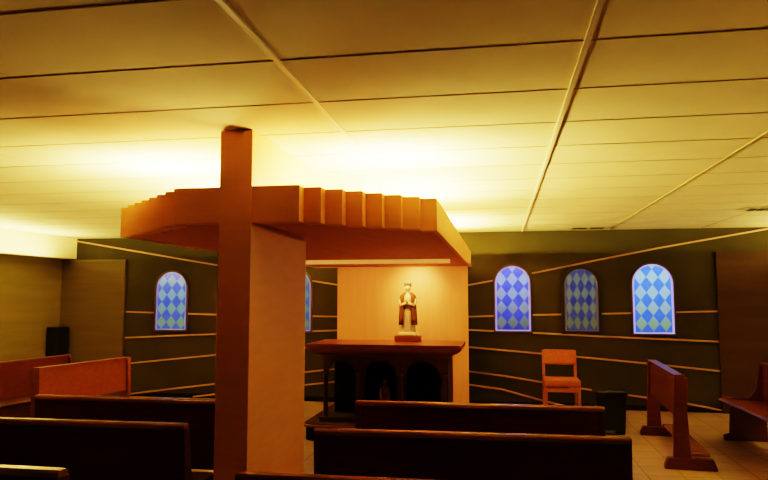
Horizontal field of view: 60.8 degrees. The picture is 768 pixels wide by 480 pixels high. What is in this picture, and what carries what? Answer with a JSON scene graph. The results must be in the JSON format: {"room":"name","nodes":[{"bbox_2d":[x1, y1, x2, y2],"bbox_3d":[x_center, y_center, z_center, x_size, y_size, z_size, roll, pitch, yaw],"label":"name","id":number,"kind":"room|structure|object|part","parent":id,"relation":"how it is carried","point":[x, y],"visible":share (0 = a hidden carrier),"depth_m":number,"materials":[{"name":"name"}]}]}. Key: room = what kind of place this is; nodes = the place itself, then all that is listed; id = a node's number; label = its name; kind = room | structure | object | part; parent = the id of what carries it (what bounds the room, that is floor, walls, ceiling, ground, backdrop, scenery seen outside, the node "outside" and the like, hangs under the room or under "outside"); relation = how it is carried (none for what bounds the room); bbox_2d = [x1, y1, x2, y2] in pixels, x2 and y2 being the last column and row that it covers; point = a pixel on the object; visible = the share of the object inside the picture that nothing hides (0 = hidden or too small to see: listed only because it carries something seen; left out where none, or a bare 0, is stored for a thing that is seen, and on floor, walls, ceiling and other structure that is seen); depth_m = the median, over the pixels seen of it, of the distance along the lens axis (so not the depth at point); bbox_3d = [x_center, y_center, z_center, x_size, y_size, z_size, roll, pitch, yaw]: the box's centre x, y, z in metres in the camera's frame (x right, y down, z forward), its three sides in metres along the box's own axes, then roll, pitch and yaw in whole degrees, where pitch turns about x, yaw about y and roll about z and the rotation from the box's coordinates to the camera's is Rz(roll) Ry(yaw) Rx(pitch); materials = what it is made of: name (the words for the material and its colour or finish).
{"room":"house of worship","nodes":[
{"label":"house of worship","id":0,"kind":"room"},
{"bbox_2d":[0,254,63,361],"bbox_3d":[-6.395,0.642,4.465,0.120,2.600,12.650,-1,-5,10],"label":"wall","id":1,"kind":"structure","parent":0,"point":[30,287],"depth_m":9.87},
{"bbox_2d":[0,228,76,258],"bbox_3d":[-6.228,-0.392,4.525,0.220,0.330,12.650,-1,-5,10],"label":"trim","id":2,"kind":"structure","parent":1,"relation":"attached to","point":[12,242],"depth_m":9.78,"materials":[{"name":"beige paint"}]},
{"bbox_2d":[60,262,126,395],"bbox_3d":[-4.691,1.402,10.518,1.120,2.140,0.050,-1,-5,10],"label":"door","id":3,"kind":"structure","parent":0,"point":[93,294],"depth_m":10.51,"materials":[{"name":"brown wood"}]},
{"bbox_2d":[62,259,126,261],"bbox_3d":[-4.687,0.336,10.578,1.140,0.035,0.025,-1,-5,10],"label":"trim","id":4,"kind":"structure","parent":3,"relation":"attached to","point":[110,260],"depth_m":10.55,"materials":[{"name":"brown wood"}]},
{"bbox_2d":[0,0,767,238],"bbox_3d":[-0.762,-0.642,3.580,11.320,0.003,12.650,-1,-5,10],"label":"ceiling","id":5,"kind":"structure","parent":0,"point":[181,33],"depth_m":3.26,"materials":[{"name":"paint"}]},
{"bbox_2d":[0,0,767,237],"bbox_3d":[-0.762,-0.642,3.580,11.320,0.008,12.650,-1,-5,10],"label":"trim","id":6,"kind":"structure","parent":5,"relation":"attached to","point":[765,133],"depth_m":3.82,"materials":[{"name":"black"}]},
{"bbox_2d":[215,0,604,231],"bbox_3d":[0.313,-0.657,3.391,1.226,0.011,12.650,-1,-5,10],"label":"trim","id":7,"kind":"structure","parent":5,"relation":"attached to","point":[222,3],"depth_m":2.84,"materials":[{"name":"beige"}]},
{"bbox_2d":[569,226,610,229],"bbox_3d":[2.802,-0.162,8.916,0.520,0.010,0.260,-1,-5,10],"label":"ceiling vent","id":8,"kind":"object","parent":5,"relation":"in","point":[604,227],"visible":1,"depth_m":8.88,"materials":[{"name":"gold metal"}]},
{"bbox_2d":[741,207,767,210],"bbox_3d":[4.049,-0.329,7.008,0.350,0.010,0.250,-1,-5,10],"label":"ceiling vent","id":9,"kind":"object","parent":5,"relation":"in","point":[755,208],"visible":1,"depth_m":6.99,"materials":[{"name":"gold metal"}]},
{"bbox_2d":[64,227,767,406],"bbox_3d":[0.346,1.103,9.739,11.520,2.600,0.120,-1,-5,10],"label":"wall","id":10,"kind":"structure","parent":0,"point":[691,265],"depth_m":9.36,"materials":[{"name":"green paint"}]},
{"bbox_2d":[126,311,153,312],"bbox_3d":[-3.869,1.148,10.408,0.505,0.037,0.024,-1,-5,10],"label":"batten","id":11,"kind":"object","parent":10,"relation":"attached to","point":[126,311],"visible":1,"depth_m":10.41,"materials":[{"name":"brown wood"}]},
{"bbox_2d":[76,240,217,265],"bbox_3d":[-3.327,0.280,10.388,3.445,0.600,0.024,-1,-5,10],"label":"batten","id":12,"kind":"object","parent":10,"relation":"attached to","point":[76,240],"visible":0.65,"depth_m":10.46,"materials":[{"name":"brown wood"}]},
{"bbox_2d":[153,270,188,331],"bbox_3d":[-3.350,0.959,10.325,0.570,0.960,0.035,-1,-5,10],"label":"window","id":13,"kind":"structure","parent":10,"relation":"in","point":[171,292],"depth_m":10.33,"materials":[{"name":"blue glass"}]},
{"bbox_2d":[188,313,216,314],"bbox_3d":[-2.355,1.157,10.139,1.470,0.047,0.024,-1,-5,10],"label":"batten","id":14,"kind":"object","parent":10,"relation":"attached to","point":[188,313],"visible":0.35,"depth_m":10.22,"materials":[{"name":"brown wood"}]},
{"bbox_2d":[131,347,305,363],"bbox_3d":[-2.355,1.761,10.087,3.580,0.374,0.024,-1,-5,10],"label":"batten","id":15,"kind":"object","parent":10,"relation":"attached to","point":[305,347],"visible":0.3,"depth_m":10.23,"materials":[{"name":"brown wood"}]},
{"bbox_2d":[125,330,336,337],"bbox_3d":[-2.355,1.452,10.114,3.580,0.174,0.024,-1,-5,10],"label":"batten","id":16,"kind":"object","parent":10,"relation":"attached to","point":[312,330],"visible":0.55,"depth_m":10.23,"materials":[{"name":"brown wood"}]},
{"bbox_2d":[131,368,334,393],"bbox_3d":[-2.355,2.175,10.050,3.580,0.504,0.024,-1,-5,10],"label":"batten","id":17,"kind":"object","parent":10,"relation":"attached to","point":[331,368],"visible":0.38,"depth_m":10.15,"materials":[{"name":"brown wood"}]},
{"bbox_2d":[193,381,334,396],"bbox_3d":[-1.774,2.260,9.940,2.400,0.314,0.024,-1,-5,10],"label":"batten","id":18,"kind":"object","parent":10,"relation":"attached to","point":[330,381],"visible":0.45,"depth_m":9.83,"materials":[{"name":"brown wood"}]},
{"bbox_2d":[305,272,312,332],"bbox_3d":[-1.361,0.918,9.977,0.570,0.980,0.035,-1,-5,10],"label":"window","id":19,"kind":"structure","parent":10,"relation":"in","point":[309,284],"depth_m":9.93,"materials":[{"name":"blue glass"}]},
{"bbox_3d":[-1.359,0.919,9.988,0.468,0.898,0.012,-1,-5,10],"label":"stained glass","id":20,"kind":"part","parent":19,"relation":"part of","materials":[{"name":"blue glass"}]},
{"bbox_2d":[312,315,336,316],"bbox_3d":[-0.840,1.153,9.872,0.505,0.029,0.024,-1,-5,10],"label":"batten","id":21,"kind":"object","parent":10,"relation":"attached to","point":[312,315],"visible":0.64,"depth_m":9.88,"materials":[{"name":"brown wood"}]},
{"bbox_2d":[312,280,337,285],"bbox_3d":[-0.840,0.657,9.915,0.505,0.103,0.024,-1,-5,10],"label":"batten","id":22,"kind":"object","parent":10,"relation":"attached to","point":[312,280],"visible":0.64,"depth_m":9.91,"materials":[{"name":"brown wood"}]},
{"bbox_2d":[131,392,721,412],"bbox_3d":[0.217,2.360,9.584,8.800,0.070,0.015,-1,-5,10],"label":"baseboard","id":23,"kind":"structure","parent":10,"relation":"attached to","point":[149,394],"depth_m":9.37,"materials":[{"name":"black wood"}]},
{"bbox_2d":[468,280,492,285],"bbox_3d":[1.331,0.637,9.533,0.505,0.117,0.024,-1,-5,10],"label":"batten","id":24,"kind":"object","parent":10,"relation":"attached to","point":[488,280],"visible":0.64,"depth_m":9.51,"materials":[{"name":"brown wood"}]},
{"bbox_2d":[468,329,493,331],"bbox_3d":[1.331,1.305,9.474,0.505,0.043,0.024,-1,-5,10],"label":"batten","id":25,"kind":"object","parent":10,"relation":"attached to","point":[468,329],"visible":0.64,"depth_m":9.45,"materials":[{"name":"brown wood"}]},
{"bbox_2d":[468,315,493,317],"bbox_3d":[1.331,1.109,9.491,0.505,0.040,0.024,-1,-5,10],"label":"batten","id":26,"kind":"object","parent":10,"relation":"attached to","point":[481,315],"visible":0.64,"depth_m":9.46,"materials":[{"name":"brown wood"}]},
{"bbox_2d":[493,264,532,332],"bbox_3d":[1.849,0.839,9.416,0.540,0.974,0.035,-1,-5,10],"label":"window","id":27,"kind":"structure","parent":10,"relation":"in","point":[512,284],"depth_m":9.42,"materials":[{"name":"blue glass"}]},
{"bbox_2d":[469,384,562,404],"bbox_3d":[1.846,2.202,9.305,1.550,0.319,0.024,-1,-5,10],"label":"batten","id":28,"kind":"object","parent":10,"relation":"attached to","point":[469,384],"visible":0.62,"depth_m":9.30,"materials":[{"name":"brown wood"}]},
{"bbox_2d":[532,314,560,315],"bbox_3d":[2.318,1.063,9.321,0.400,0.033,0.024,-1,-5,10],"label":"batten","id":29,"kind":"object","parent":10,"relation":"attached to","point":[532,314],"visible":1,"depth_m":9.31,"materials":[{"name":"brown wood"}]},
{"bbox_2d":[561,266,601,333],"bbox_3d":[2.785,0.845,9.250,0.540,0.958,0.035,-1,-5,10],"label":"window","id":30,"kind":"structure","parent":10,"relation":"in","point":[580,285],"depth_m":9.25,"materials":[{"name":"blue glass"}]},
{"bbox_3d":[2.787,0.846,9.261,0.408,0.858,0.012,-1,-5,10],"label":"stained glass","id":31,"kind":"part","parent":30,"relation":"part of","materials":[{"name":"blue glass"}]},
{"bbox_2d":[469,346,719,371],"bbox_3d":[2.816,1.657,9.181,3.520,0.314,0.024,-1,-5,10],"label":"batten","id":32,"kind":"object","parent":10,"relation":"attached to","point":[469,346],"visible":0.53,"depth_m":9.13,"materials":[{"name":"brown wood"}]},
{"bbox_2d":[469,371,721,410],"bbox_3d":[2.816,2.088,9.143,3.520,0.489,0.024,-1,-5,10],"label":"batten","id":33,"kind":"object","parent":10,"relation":"attached to","point":[469,371],"visible":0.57,"depth_m":9.24,"materials":[{"name":"brown wood"}]},
{"bbox_2d":[602,312,631,314],"bbox_3d":[3.259,1.027,9.157,0.410,0.035,0.024,-1,-5,10],"label":"batten","id":34,"kind":"object","parent":10,"relation":"attached to","point":[621,312],"visible":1,"depth_m":9.14,"materials":[{"name":"brown wood"}]},
{"bbox_2d":[533,332,718,342],"bbox_3d":[3.335,1.352,9.116,2.465,0.120,0.024,-1,-5,10],"label":"batten","id":35,"kind":"object","parent":10,"relation":"attached to","point":[533,332],"visible":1,"depth_m":9.09,"materials":[{"name":"brown wood"}]},
{"bbox_2d":[532,228,767,273],"bbox_3d":[3.690,0.160,9.157,3.185,0.615,0.024,-1,-5,10],"label":"batten","id":36,"kind":"object","parent":10,"relation":"attached to","point":[764,228],"visible":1,"depth_m":9.14,"materials":[{"name":"brown wood"}]},
{"bbox_2d":[630,263,676,335],"bbox_3d":[3.730,0.815,9.085,0.580,1.004,0.035,-1,-5,10],"label":"window","id":37,"kind":"structure","parent":10,"relation":"in","point":[652,285],"depth_m":9.09,"materials":[{"name":"blue glass"}]},
{"bbox_2d":[676,310,717,312],"bbox_3d":[4.276,0.984,8.981,0.555,0.039,0.024,-1,-5,10],"label":"batten","id":38,"kind":"object","parent":10,"relation":"attached to","point":[713,310],"visible":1,"depth_m":8.97,"materials":[{"name":"brown wood"}]},
{"bbox_2d":[131,396,767,479],"bbox_3d":[-0.762,1.900,3.358,11.520,0.100,12.850,-1,-5,10],"label":"floor","id":39,"kind":"structure","parent":0,"point":[734,460],"depth_m":6.65,"materials":[{"name":"tile"}]},
{"bbox_2d":[0,464,69,479],"bbox_3d":[-2.169,1.394,2.963,1.750,0.840,0.680,-1,-5,10],"label":"pew","id":40,"kind":"object","parent":39,"relation":"on","point":[7,472],"visible":1,"depth_m":2.72,"materials":[{"name":"brown wood"}]},
{"bbox_3d":[-2.190,1.214,2.860,1.680,0.460,0.050,-1,-5,10],"label":"backrest","id":41,"kind":"part","parent":40,"relation":"part of","materials":[{"name":"brown wood"}]},
{"bbox_3d":[-1.309,1.404,2.904,0.035,0.810,0.495,-1,-5,10],"label":"panel","id":42,"kind":"part","parent":40,"relation":"part of","materials":[{"name":"brown wood"}]},
{"bbox_2d":[0,354,72,417],"bbox_3d":[-4.017,1.757,7.110,0.502,0.840,2.100,-1,-5,16],"label":"pew","id":43,"kind":"object","parent":39,"relation":"on","point":[15,375],"visible":0.29,"depth_m":7.34,"materials":[{"name":"red wood"}]},
{"bbox_3d":[-3.989,1.748,7.103,0.435,0.055,2.030,-1,-5,16],"label":"seat","id":44,"kind":"part","parent":43,"relation":"part of","materials":[{"name":"red wood"}]},
{"bbox_3d":[-4.218,1.592,7.182,0.050,0.460,2.030,-1,-5,16],"label":"backrest","id":45,"kind":"part","parent":43,"relation":"part of","materials":[{"name":"red wood"}]},
{"bbox_3d":[-4.229,1.358,7.205,0.060,0.030,2.100,-1,-5,16],"label":"rail","id":46,"kind":"part","parent":43,"relation":"part of","materials":[{"name":"red wood"}]},
{"bbox_2d":[46,327,68,356],"bbox_3d":[-5.167,1.920,10.348,0.185,1.080,0.300,-1,-5,10],"label":"loudspeaker","id":47,"kind":"object","parent":39,"relation":"on","point":[57,338],"visible":0.42,"depth_m":10.25,"materials":[{"name":"black plastic"}]},
{"bbox_3d":[-5.083,1.908,10.334,0.015,1.000,0.280,-1,-5,10],"label":"door","id":48,"kind":"part","parent":47,"relation":"part of","materials":[{"name":"black plastic"}]},
{"bbox_2d":[29,357,130,417],"bbox_3d":[-3.348,1.763,7.199,0.440,0.842,1.320,-2,-5,20],"label":"bench","id":49,"kind":"object","parent":39,"relation":"on","point":[104,376],"visible":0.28,"depth_m":7.14,"materials":[{"name":"brown wood"}]},
{"bbox_3d":[-3.268,1.538,7.189,0.040,0.370,1.220,-2,-5,20],"label":"panel","id":50,"kind":"part","parent":49,"relation":"part of","materials":[{"name":"brown wood"}]},
{"bbox_2d":[0,417,212,479],"bbox_3d":[-1.960,1.478,3.928,1.750,0.840,0.680,-1,-5,9],"label":"pew","id":51,"kind":"object","parent":39,"relation":"on","point":[89,449],"visible":0.85,"depth_m":3.76,"materials":[{"name":"brown wood"}]},
{"bbox_3d":[-1.981,1.063,3.833,1.750,0.030,0.060,-1,-5,9],"label":"rail","id":52,"kind":"part","parent":51,"relation":"part of","materials":[{"name":"brown wood"}]},
{"bbox_3d":[-1.099,1.490,3.886,0.035,0.810,0.495,-1,-5,9],"label":"panel","id":53,"kind":"part","parent":51,"relation":"part of","materials":[{"name":"brown wood"}]},
{"bbox_3d":[-1.942,1.481,4.044,1.680,0.055,0.435,-1,-5,9],"label":"seat","id":54,"kind":"part","parent":51,"relation":"part of","materials":[{"name":"brown wood"}]},
{"bbox_2d":[34,394,214,469],"bbox_3d":[-1.661,1.550,4.745,1.750,0.840,0.680,-1,-5,10],"label":"pew","id":55,"kind":"object","parent":39,"relation":"on","point":[199,414],"visible":0.24,"depth_m":4.63,"materials":[{"name":"brown wood"}]},
{"bbox_3d":[-2.490,1.585,4.983,0.035,0.810,0.495,-1,-5,10],"label":"panel","id":56,"kind":"part","parent":55,"relation":"part of","materials":[{"name":"brown wood"}]},
{"bbox_3d":[-1.684,1.135,4.651,1.750,0.030,0.060,-1,-5,10],"label":"rail","id":57,"kind":"part","parent":55,"relation":"part of","materials":[{"name":"brown wood"}]},
{"bbox_2d":[120,130,470,479],"bbox_3d":[-0.380,0.862,6.393,2.215,2.498,5.640,-1,-5,10],"label":"canopy","id":58,"kind":"object","parent":39,"relation":"on","point":[265,226],"visible":1,"depth_m":3.90,"materials":[{"name":"paint"}]},
{"bbox_3d":[-1.063,-0.193,3.788,0.282,0.205,0.090,-1,-5,10],"label":"cross arm","id":59,"kind":"part","parent":58,"relation":"part of","materials":[{"name":"paint"}]},
{"bbox_3d":[-0.599,-0.200,3.706,0.275,0.205,0.090,-1,-5,10],"label":"cross arm","id":60,"kind":"part","parent":58,"relation":"part of","materials":[{"name":"paint"}]},
{"bbox_2d":[306,259,449,264],"bbox_3d":[-0.247,0.252,7.564,2.010,0.047,0.080,-1,-5,10],"label":"diffuser","id":61,"kind":"object","parent":58,"relation":"attached to","point":[372,261],"depth_m":7.48,"materials":[{"name":"white plastic"}]},
{"bbox_2d":[304,402,355,440],"bbox_3d":[0.113,2.147,7.799,1.800,0.182,1.750,-1,-5,10],"label":"platform","id":62,"kind":"object","parent":39,"relation":"on","point":[313,422],"visible":0.2,"depth_m":7.15,"materials":[{"name":"black wood"}]},
{"bbox_2d":[379,379,390,400],"bbox_3d":[0.014,1.804,7.439,0.147,0.440,0.110,-1,-5,10],"label":"figurine","id":63,"kind":"object","parent":62,"relation":"on","point":[385,391],"visible":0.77,"depth_m":7.41,"materials":[{"name":"brown wood"}]},
{"bbox_2d":[306,339,465,421],"bbox_3d":[0.053,1.609,7.561,1.730,0.848,0.870,-1,-5,10],"label":"altar","id":64,"kind":"object","parent":62,"relation":"on","point":[422,371],"visible":0.72,"depth_m":7.33,"materials":[{"name":"brown wood"}]},
{"bbox_2d":[394,283,421,341],"bbox_3d":[0.286,0.857,7.825,0.310,0.696,0.180,-1,-5,10],"label":"statue","id":65,"kind":"object","parent":64,"relation":"on","point":[407,300],"visible":1,"depth_m":7.77,"materials":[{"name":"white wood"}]},
{"bbox_3d":[0.729,1.663,7.403,0.045,0.713,0.575,-1,-5,10],"label":"panel","id":66,"kind":"part","parent":64,"relation":"part of","materials":[{"name":"brown wood"}]},
{"bbox_3d":[0.793,1.682,7.706,0.035,0.728,0.035,-1,-5,10],"label":"leg","id":67,"kind":"part","parent":64,"relation":"part of","materials":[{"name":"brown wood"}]},
{"bbox_2d":[235,471,432,479],"bbox_3d":[0.238,1.365,2.631,1.650,0.840,0.680,-1,-5,9],"label":"pew","id":68,"kind":"object","parent":39,"relation":"on","point":[241,475],"visible":1,"depth_m":2.61,"materials":[{"name":"brown wood"}]},
{"bbox_2d":[337,267,468,402],"bbox_3d":[0.249,1.361,9.062,1.825,1.968,0.070,-1,-5,10],"label":"backdrop panel","id":69,"kind":"object","parent":39,"relation":"on","point":[368,297],"visible":0.6,"depth_m":9.06,"materials":[{"name":"paint"}]},
{"bbox_2d":[314,427,632,479],"bbox_3d":[0.458,1.444,3.543,1.650,0.840,0.680,-1,-5,8],"label":"pew","id":70,"kind":"object","parent":39,"relation":"on","point":[413,454],"visible":0.86,"depth_m":3.43,"materials":[{"name":"brown wood"}]},
{"bbox_3d":[-0.328,1.478,3.749,0.035,0.810,0.495,-1,-5,8],"label":"panel","id":71,"kind":"part","parent":70,"relation":"part of","materials":[{"name":"brown wood"}]},
{"bbox_3d":[0.439,1.030,3.449,1.650,0.030,0.060,-1,-5,8],"label":"rail","id":72,"kind":"part","parent":70,"relation":"part of","materials":[{"name":"brown wood"}]},
{"bbox_3d":[1.270,1.457,3.518,0.035,0.810,0.495,-1,-5,8],"label":"panel","id":73,"kind":"part","parent":70,"relation":"part of","materials":[{"name":"brown wood"}]},
{"bbox_2d":[355,400,604,435],"bbox_3d":[0.642,1.528,4.492,1.650,0.840,0.680,-1,-5,9],"label":"pew","id":74,"kind":"object","parent":39,"relation":"on","point":[370,414],"visible":0.39,"depth_m":4.37,"materials":[{"name":"brown wood"}]},
{"bbox_3d":[-0.141,1.561,4.706,0.035,0.810,0.495,-1,-5,9],"label":"panel","id":75,"kind":"part","parent":74,"relation":"part of","materials":[{"name":"brown wood"}]},
{"bbox_3d":[0.622,1.113,4.398,1.650,0.030,0.060,-1,-5,9],"label":"rail","id":76,"kind":"part","parent":74,"relation":"part of","materials":[{"name":"brown wood"}]},
{"bbox_3d":[1.455,1.540,4.458,0.035,0.810,0.495,-1,-5,9],"label":"panel","id":77,"kind":"part","parent":74,"relation":"part of","materials":[{"name":"brown wood"}]},
{"bbox_2d":[542,349,580,405],"bbox_3d":[2.314,1.879,8.560,0.450,0.850,0.502,-1,-5,10],"label":"chair","id":78,"kind":"object","parent":39,"relation":"on","point":[549,356],"visible":0.77,"depth_m":8.71,"materials":[{"name":"brown wood"}]},
{"bbox_3d":[2.150,1.905,8.806,0.036,0.840,0.072,-1,-5,10],"label":"leg","id":79,"kind":"part","parent":78,"relation":"part of","materials":[{"name":"brown wood"}]},
{"bbox_3d":[2.074,2.062,8.361,0.036,0.450,0.040,-1,-5,10],"label":"leg","id":80,"kind":"part","parent":78,"relation":"part of","materials":[{"name":"brown wood"}]},
{"bbox_3d":[2.352,1.571,8.800,0.410,0.195,0.070,-1,-5,10],"label":"backrest","id":81,"kind":"part","parent":78,"relation":"part of","materials":[{"name":"orange wood"}]},
{"bbox_3d":[2.308,1.845,8.527,0.450,0.090,0.430,-1,-5,10],"label":"seat","id":82,"kind":"part","parent":78,"relation":"part of","materials":[{"name":"orange fabric"}]},
{"bbox_3d":[2.276,1.912,8.338,0.374,0.055,0.022,-1,-5,10],"label":"rail","id":83,"kind":"part","parent":78,"relation":"part of","materials":[{"name":"brown wood"}]},
{"bbox_3d":[2.553,1.899,8.735,0.036,0.840,0.072,-1,-5,10],"label":"leg","id":84,"kind":"part","parent":78,"relation":"part of","materials":[{"name":"brown wood"}]},
{"bbox_3d":[2.478,2.056,8.290,0.036,0.450,0.040,-1,-5,10],"label":"leg","id":85,"kind":"part","parent":78,"relation":"part of","materials":[{"name":"brown wood"}]},
{"bbox_2d":[592,388,627,434],"bbox_3d":[2.614,1.972,7.569,0.360,0.490,0.322,-1,-5,10],"label":"waste bin","id":86,"kind":"object","parent":39,"relation":"on","point":[613,400],"visible":0.84,"depth_m":7.43,"materials":[{"name":"black plastic"}]},
{"bbox_3d":[2.614,1.761,7.589,0.360,0.035,0.320,-1,-5,10],"label":"lid","id":87,"kind":"part","parent":86,"relation":"part of","materials":[{"name":"black plastic"}]},
{"bbox_2d":[640,359,717,471],"bbox_3d":[2.946,1.718,6.683,0.440,0.842,1.580,-1,-5,13],"label":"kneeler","id":88,"kind":"object","parent":39,"relation":"on","point":[667,386],"visible":1,"depth_m":5.99,"materials":[{"name":"red wood"}]},
{"bbox_3d":[2.864,1.497,6.723,0.040,0.370,1.480,-1,-5,13],"label":"panel","id":89,"kind":"part","parent":88,"relation":"part of","materials":[{"name":"red wood"}]},
{"bbox_2d":[718,363,767,441],"bbox_3d":[3.732,1.670,6.125,0.502,0.840,2.100,-1,-5,10],"label":"pew","id":90,"kind":"object","parent":39,"relation":"on","point":[748,417],"visible":1,"depth_m":7.08,"materials":[{"name":"red wood"}]},
{"bbox_3d":[3.704,1.663,6.130,0.435,0.055,2.030,-1,-5,10],"label":"seat","id":91,"kind":"part","parent":90,"relation":"part of","materials":[{"name":"red wood"}]},
{"bbox_3d":[3.938,1.498,6.103,0.050,0.460,2.030,-1,-5,10],"label":"backrest","id":92,"kind":"part","parent":90,"relation":"part of","materials":[{"name":"red wood"}]},
{"bbox_2d":[715,251,767,413],"bbox_3d":[5.226,1.235,8.778,1.380,2.170,0.050,-1,-5,10],"label":"door","id":93,"kind":"structure","parent":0,"point":[741,277],"depth_m":8.84,"materials":[{"name":"brown wood"}]}
]}

